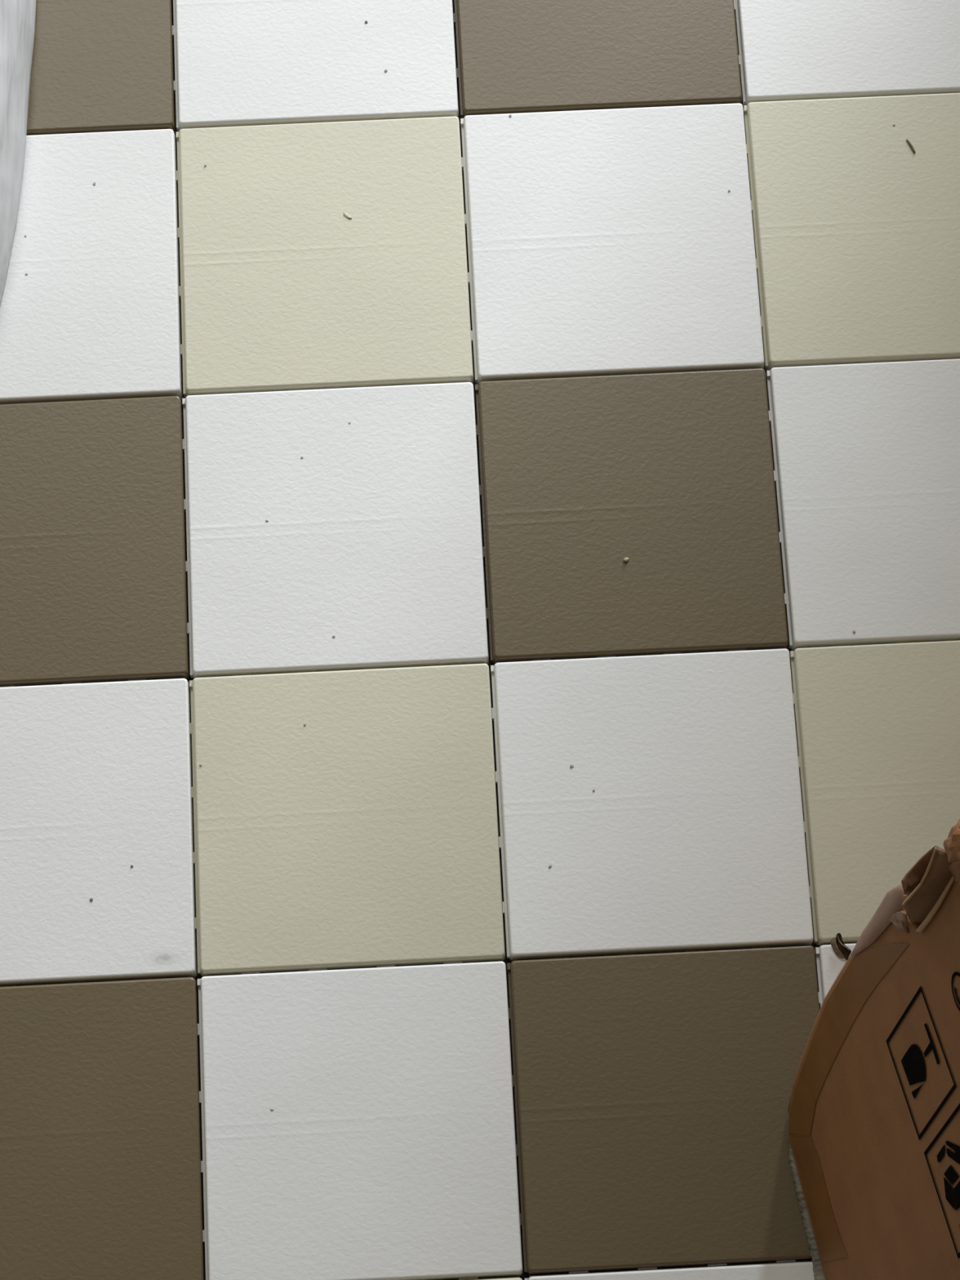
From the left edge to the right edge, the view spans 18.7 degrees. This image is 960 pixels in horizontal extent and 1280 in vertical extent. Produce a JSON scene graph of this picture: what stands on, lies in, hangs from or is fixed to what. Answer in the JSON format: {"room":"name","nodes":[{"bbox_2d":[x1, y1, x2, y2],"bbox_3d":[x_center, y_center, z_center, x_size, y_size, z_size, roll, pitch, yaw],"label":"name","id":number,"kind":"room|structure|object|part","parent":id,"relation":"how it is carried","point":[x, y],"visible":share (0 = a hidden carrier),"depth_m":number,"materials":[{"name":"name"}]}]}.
{"room":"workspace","nodes":[
{"label":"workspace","id":0,"kind":"room"},
{"bbox_2d":[0,0,959,1279],"bbox_3d":[0.226,-0.063,1.513,4.400,0.070,4.400,-3,74,-1],"label":"floor","id":1,"kind":"structure","parent":0,"point":[553,338],"depth_m":1.46,"materials":[{"name":"white tile"}]},
{"bbox_2d":[0,0,36,306],"bbox_3d":[-0.329,-0.268,1.510,0.200,0.045,0.308,-3,74,-1],"label":"plastic bag","id":2,"kind":"object","parent":1,"relation":"on","point":[17,17],"visible":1,"depth_m":1.52,"materials":[{"name":"white plastic"}]},
{"bbox_2d":[343,212,351,218],"bbox_3d":[-0.069,-0.221,1.521,0.006,0.001,0.002,38,77,10],"label":"crumb","id":3,"kind":"object","parent":1,"relation":"on","point":[347,215],"visible":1,"depth_m":1.52,"materials":[{"name":"white"}]},
{"bbox_2d":[622,557,629,562],"bbox_3d":[0.073,-0.041,1.468,0.002,0.002,0.003,32,76,9],"label":"crumb","id":4,"kind":"object","parent":1,"relation":"on","point":[625,559],"visible":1,"depth_m":1.47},
{"bbox_2d":[830,933,851,960],"bbox_3d":[0.174,0.148,1.410,0.007,0.007,0.013,-31,76,-9],"label":"scrap","id":5,"kind":"object","parent":1,"relation":"on","point":[843,951],"visible":1,"depth_m":1.41,"materials":[{"name":"brown cardboard"}]},
{"bbox_2d":[787,818,959,1279],"bbox_3d":[0.318,0.264,1.199,0.307,0.351,0.387,-13,74,-4],"label":"cardboard box","id":6,"kind":"object","parent":1,"relation":"on","point":[873,1109],"visible":1,"depth_m":1.23,"materials":[{"name":"brown cardboard"}]},
{"bbox_3d":[0.282,0.149,1.302,0.282,0.219,0.071,-11,74,-3],"label":"panel","id":7,"kind":"part","parent":6,"relation":"part of","materials":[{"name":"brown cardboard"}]},
{"bbox_3d":[0.179,0.172,1.187,0.010,0.067,0.055,-14,74,-4],"label":"printed frame","id":8,"kind":"part","parent":6,"relation":"part of","materials":[{"name":"black"}]},
{"bbox_3d":[0.192,0.216,1.166,0.009,0.065,0.056,-14,74,-4],"label":"printed frame","id":9,"kind":"part","parent":6,"relation":"part of","materials":[{"name":"black"}]},
{"bbox_2d":[906,138,915,153],"bbox_3d":[0.226,-0.259,1.533,0.001,0.001,0.009,-26,75,-7],"label":"straw","id":10,"kind":"object","parent":1,"relation":"on","point":[907,140],"visible":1,"depth_m":1.53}
]}

